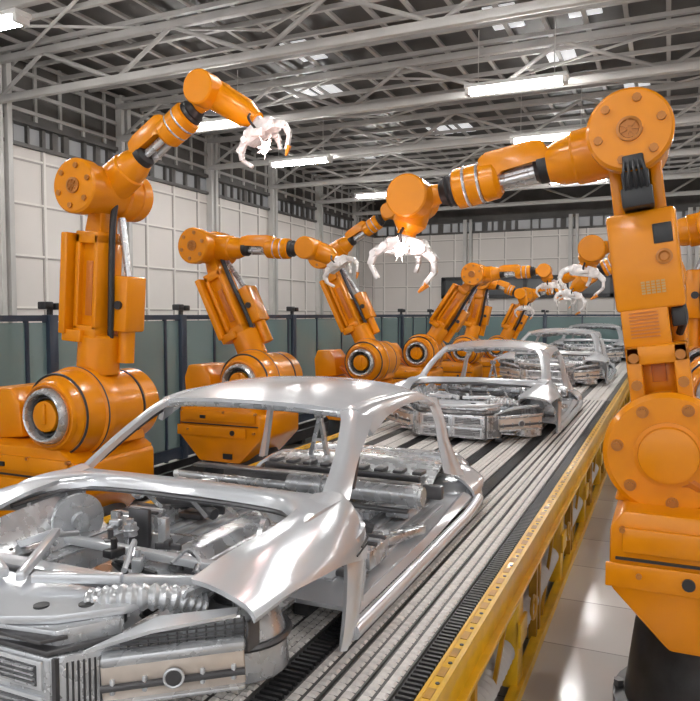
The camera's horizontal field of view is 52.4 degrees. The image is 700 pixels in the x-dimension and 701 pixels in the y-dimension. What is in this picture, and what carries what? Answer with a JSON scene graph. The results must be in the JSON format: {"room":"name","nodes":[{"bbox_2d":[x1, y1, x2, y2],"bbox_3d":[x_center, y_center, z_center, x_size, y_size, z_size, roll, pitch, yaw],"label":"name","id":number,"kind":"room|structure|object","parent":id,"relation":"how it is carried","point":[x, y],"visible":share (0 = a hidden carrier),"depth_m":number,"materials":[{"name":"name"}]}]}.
{"room":"factory floor","nodes":[
{"label":"factory floor","id":0,"kind":"room"},
{"bbox_2d":[0,46,374,322],"bbox_3d":[-6.170,-1.922,13.091,0.370,6.905,35.000,1,3,24],"label":"wall","id":1,"kind":"structure","parent":0,"point":[32,220],"depth_m":16.80,"materials":[{"name":"grey paint"}]},
{"bbox_2d":[3,113,374,237],"bbox_3d":[-6.176,-4.010,12.987,0.205,0.505,35.000,1,3,24],"label":"window","id":2,"kind":"structure","parent":1,"relation":"in","point":[27,134],"depth_m":16.94,"materials":[{"name":"grey glass"}]},
{"bbox_2d":[11,52,374,220],"bbox_3d":[-6.247,-4.813,12.977,0.200,1.220,35.000,1,3,24],"label":"window","id":3,"kind":"structure","parent":1,"relation":"attached to","point":[45,108],"depth_m":15.21,"materials":[{"name":"glass"}]},
{"bbox_2d":[11,66,374,220],"bbox_3d":[-6.131,-4.820,12.925,0.065,1.200,34.900,1,3,24],"label":"trim","id":4,"kind":"structure","parent":1,"relation":"attached to","point":[33,75],"depth_m":16.89,"materials":[{"name":"grey metal"}]},
{"bbox_2d":[0,0,699,193],"bbox_3d":[1.689,-5.206,9.398,19.208,0.468,35.400,1,3,24],"label":"ceiling","id":5,"kind":"structure","parent":0,"point":[58,21],"depth_m":13.06,"materials":[{"name":"grey metal"}]},
{"bbox_2d":[185,70,237,130],"bbox_3d":[-2.663,-4.777,13.643,1.620,1.020,0.260,1,3,24],"label":"ceiling lamp","id":6,"kind":"object","parent":5,"relation":"hanging from","point":[221,122],"visible":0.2,"depth_m":13.54,"materials":[{"name":"white"}]},
{"bbox_2d":[269,132,332,167],"bbox_3d":[-1.179,-4.947,16.951,1.620,1.020,0.260,1,3,24],"label":"ceiling lamp","id":7,"kind":"object","parent":5,"relation":"hanging from","point":[325,158],"visible":0.95,"depth_m":16.89,"materials":[{"name":"white"}]},
{"bbox_2d":[354,161,398,198],"bbox_3d":[0.905,-5.186,21.600,1.620,1.020,0.260,1,3,24],"label":"ceiling lamp","id":8,"kind":"object","parent":5,"relation":"hanging from","point":[361,194],"visible":0.6,"depth_m":21.67,"materials":[{"name":"white"}]},
{"bbox_2d":[464,17,568,97],"bbox_3d":[2.630,-4.655,11.275,1.620,1.020,0.260,1,3,24],"label":"ceiling lamp","id":9,"kind":"object","parent":5,"relation":"hanging from","point":[555,78],"visible":1,"depth_m":11.21,"materials":[{"name":"white"}]},
{"bbox_2d":[510,86,581,144],"bbox_3d":[4.114,-4.825,14.584,1.620,1.020,0.260,1,3,24],"label":"ceiling lamp","id":10,"kind":"object","parent":5,"relation":"hanging from","point":[552,135],"visible":0.59,"depth_m":14.60,"materials":[{"name":"white"}]},
{"bbox_2d":[127,418,635,700],"bbox_3d":[2.058,1.810,9.593,18.600,0.200,35.600,1,3,24],"label":"floor","id":11,"kind":"structure","parent":0,"point":[586,644],"depth_m":4.95,"materials":[{"name":"tile"}]},
{"bbox_2d":[0,68,292,516],"bbox_3d":[-1.701,-0.089,5.748,2.832,3.988,1.145,1,3,24],"label":"robot","id":12,"kind":"object","parent":11,"relation":"on","point":[58,421],"visible":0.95,"depth_m":5.71,"materials":[{"name":"metal"}]},
{"bbox_2d":[258,138,269,153],"bbox_3d":[-0.619,-1.442,5.034,0.120,0.157,0.113,1,3,24],"label":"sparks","id":13,"kind":"object","parent":12,"relation":"hanging from","point":[265,145],"visible":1,"depth_m":5.03,"materials":[{"name":"white"}]},
{"bbox_2d":[135,417,328,500],"bbox_3d":[-0.343,1.389,13.391,0.360,0.250,25.000,1,3,24],"label":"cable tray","id":14,"kind":"object","parent":11,"relation":"on","point":[305,430],"visible":0.09,"depth_m":9.74,"materials":[{"name":"metal"}]},
{"bbox_2d":[0,302,465,464],"bbox_3d":[-0.692,0.270,14.862,0.145,2.355,24.545,1,3,24],"label":"fence","id":15,"kind":"object","parent":11,"relation":"on","point":[164,351],"visible":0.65,"depth_m":10.55,"materials":[{"name":"blue"}]},
{"bbox_2d":[177,227,359,473],"bbox_3d":[-0.912,0.154,8.445,2.250,3.225,1.145,1,3,24],"label":"robot","id":16,"kind":"object","parent":11,"relation":"on","point":[221,435],"visible":0.73,"depth_m":8.40,"materials":[{"name":"metal"}]},
{"bbox_2d":[308,202,400,436],"bbox_3d":[0.297,-0.371,11.574,1.895,3.953,1.145,1,3,24],"label":"robot","id":17,"kind":"object","parent":11,"relation":"on","point":[369,358],"visible":0.66,"depth_m":11.55,"materials":[{"name":"metal"}]},
{"bbox_2d":[103,355,630,700],"bbox_3d":[2.953,1.182,11.783,2.800,0.830,26.218,1,3,24],"label":"conveyor","id":18,"kind":"object","parent":11,"relation":"on","point":[458,632],"visible":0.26,"depth_m":3.92,"materials":[{"name":"grey metal"}]},
{"bbox_2d":[0,376,483,700],"bbox_3d":[-0.481,0.677,4.105,1.957,0.968,3.854,1,3,24],"label":"shell","id":19,"kind":"object","parent":18,"relation":"on","point":[188,595],"visible":1,"depth_m":3.18,"materials":[{"name":"metal"}]},
{"bbox_2d":[278,449,441,483],"bbox_3d":[0.107,0.833,5.426,1.320,0.139,0.800,1,3,24],"label":"shelf","id":20,"kind":"object","parent":19,"relation":"attached to","point":[427,465],"depth_m":5.21,"materials":[{"name":"metal"}]},
{"bbox_2d":[386,339,582,441],"bbox_3d":[1.905,0.380,9.422,2.054,1.016,4.047,1,3,24],"label":"shell","id":21,"kind":"object","parent":18,"relation":"on","point":[496,408],"visible":0.84,"depth_m":8.14,"materials":[{"name":"metal"}]},
{"bbox_2d":[493,328,616,386],"bbox_3d":[4.535,0.054,15.287,2.152,1.064,4.239,1,3,24],"label":"shell","id":22,"kind":"object","parent":18,"relation":"on","point":[580,370],"visible":0.87,"depth_m":13.95,"materials":[{"name":"metal"}]},
{"bbox_2d":[549,323,624,360],"bbox_3d":[7.525,-0.298,21.953,2.192,1.084,4.316,1,3,24],"label":"shell","id":23,"kind":"object","parent":18,"relation":"on","point":[615,351],"visible":0.68,"depth_m":20.82,"materials":[{"name":"metal"}]},
{"bbox_2d":[390,263,560,385],"bbox_3d":[2.251,-0.090,13.784,3.544,3.164,1.145,1,3,24],"label":"robot","id":24,"kind":"object","parent":11,"relation":"on","point":[448,318],"visible":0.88,"depth_m":13.68,"materials":[{"name":"metal"}]},
{"bbox_2d":[438,280,534,390],"bbox_3d":[3.090,-0.258,16.800,2.485,3.191,1.145,1,3,24],"label":"robot","id":25,"kind":"object","parent":11,"relation":"on","point":[478,319],"visible":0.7,"depth_m":16.63,"materials":[{"name":"metal"}]},
{"bbox_2d":[480,287,572,377],"bbox_3d":[4.638,-0.314,19.614,2.865,3.014,1.145,1,3,24],"label":"robot","id":26,"kind":"object","parent":11,"relation":"on","point":[512,325],"visible":0.5,"depth_m":19.50,"materials":[{"name":"metal"}]},
{"bbox_2d":[367,87,699,700],"bbox_3d":[1.358,0.324,4.037,2.706,3.339,1.120,1,3,24],"label":"robot","id":27,"kind":"object","parent":11,"relation":"on","point":[651,445],"visible":1,"depth_m":3.61,"materials":[{"name":"metal"}]},
{"bbox_2d":[388,236,407,261],"bbox_3d":[0.304,-0.613,4.323,0.117,0.160,0.131,-3,4,-44],"label":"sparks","id":28,"kind":"object","parent":27,"relation":"hanging from","point":[400,248],"visible":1,"depth_m":4.30,"materials":[{"name":"white"}]},
{"bbox_2d":[641,279,665,294],"bbox_3d":[1.547,-0.324,3.625,0.122,0.080,0.016,1,3,24],"label":"vent grille","id":29,"kind":"object","parent":27,"relation":"attached to","point":[648,286],"depth_m":3.62,"materials":[{"name":"brown metal"}]},
{"bbox_2d":[479,310,621,356],"bbox_3d":[9.713,-0.180,23.604,11.595,2.355,0.145,1,3,24],"label":"fence","id":30,"kind":"object","parent":11,"relation":"on","point":[493,328],"visible":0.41,"depth_m":24.75,"materials":[{"name":"blue"}]},
{"bbox_2d":[545,262,599,299],"bbox_3d":[5.272,-0.128,12.756,3.514,3.346,1.145,1,3,24],"label":"robot","id":31,"kind":"object","parent":11,"relation":"on","point":[567,277],"visible":0.09,"depth_m":13.20,"materials":[{"name":"metal"}]},
{"bbox_2d":[553,254,699,361],"bbox_3d":[4.243,0.022,9.714,2.861,3.358,1.145,1,3,24],"label":"robot","id":32,"kind":"object","parent":11,"relation":"on","point":[578,284],"visible":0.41,"depth_m":9.96,"materials":[{"name":"metal"}]},
{"bbox_2d":[557,211,699,397],"bbox_3d":[3.185,0.239,6.689,2.413,3.235,1.145,1,3,24],"label":"robot","id":33,"kind":"object","parent":11,"relation":"on","point":[592,249],"visible":0.49,"depth_m":6.68,"materials":[{"name":"metal"}]},
{"bbox_2d":[374,207,699,326],"bbox_3d":[9.219,-2.005,25.408,18.000,5.805,0.360,1,3,24],"label":"wall","id":34,"kind":"structure","parent":0,"point":[397,287],"depth_m":27.09,"materials":[{"name":"grey paint"}]},
{"bbox_2d":[441,275,613,298],"bbox_3d":[6.478,-2.368,26.487,6.340,0.830,0.160,1,3,24],"label":"window","id":35,"kind":"structure","parent":34,"relation":"in","point":[446,282],"depth_m":26.38,"materials":[{"name":"glass"}]},
{"bbox_2d":[373,208,695,237],"bbox_3d":[9.171,-4.642,25.286,18.100,0.505,0.225,1,3,24],"label":"window","id":36,"kind":"structure","parent":34,"relation":"in","point":[590,220],"depth_m":26.63,"materials":[{"name":"grey glass"}]},
{"bbox_2d":[375,178,699,224],"bbox_3d":[9.252,-5.446,25.304,18.000,1.220,0.200,1,3,24],"label":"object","id":37,"kind":"structure","parent":34,"relation":"attached to","point":[687,201],"depth_m":26.02,"materials":[{"name":"grey metal"}]},
{"bbox_3d":[10.363,-1.495,5.699,0.200,6.900,35.000,1,3,24],"label":"wall","id":38,"kind":"structure","parent":0,"visible":0},
{"bbox_2d":[0,0,55,10],"bbox_3d":[0.791,-4.444,6.439,18.000,0.805,0.120,1,3,24],"label":"roof truss","id":39,"kind":"object","parent":38,"relation":"attached to","point":[4,4],"visible":1,"depth_m":8.55,"materials":[{"name":"metal"}]},
{"bbox_2d":[0,7,31,30],"bbox_3d":[-4.736,-4.539,9.022,1.620,1.020,0.260,1,3,24],"label":"ceiling lamp","id":40,"kind":"object","parent":39,"relation":"hanging from","point":[10,18],"visible":1,"depth_m":8.72,"materials":[{"name":"white"}]},
{"bbox_2d":[0,0,612,103],"bbox_3d":[1.894,-4.571,8.900,18.000,0.805,0.120,1,3,24],"label":"roof truss","id":41,"kind":"object","parent":38,"relation":"attached to","point":[423,24],"visible":1,"depth_m":10.44,"materials":[{"name":"metal"}]},
{"bbox_2d":[115,14,699,141],"bbox_3d":[3.162,-4.716,11.725,18.000,0.805,0.120,1,3,24],"label":"roof truss","id":42,"kind":"object","parent":38,"relation":"attached to","point":[652,69],"visible":0.81,"depth_m":12.30,"materials":[{"name":"metal"}]},
{"bbox_2d":[207,79,699,170],"bbox_3d":[4.511,-4.870,14.733,18.000,0.805,0.120,1,3,24],"label":"roof truss","id":43,"kind":"object","parent":38,"relation":"attached to","point":[592,96],"visible":0.75,"depth_m":15.78,"materials":[{"name":"metal"}]},
{"bbox_2d":[268,123,699,189],"bbox_3d":[5.778,-5.016,17.558,18.000,0.805,0.120,1,3,24],"label":"roof truss","id":44,"kind":"object","parent":38,"relation":"attached to","point":[675,152],"visible":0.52,"depth_m":19.52,"materials":[{"name":"metal"}]},
{"bbox_2d":[315,147,699,203],"bbox_3d":[7.045,-5.161,20.384,18.000,0.805,0.120,1,3,24],"label":"roof truss","id":45,"kind":"object","parent":38,"relation":"attached to","point":[673,175],"visible":0.36,"depth_m":21.11,"materials":[{"name":"metal"}]},
{"bbox_2d":[352,168,699,215],"bbox_3d":[8.312,-5.306,23.209,18.000,0.805,0.120,1,3,24],"label":"roof truss","id":46,"kind":"object","parent":38,"relation":"attached to","point":[584,198],"visible":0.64,"depth_m":23.79,"materials":[{"name":"metal"}]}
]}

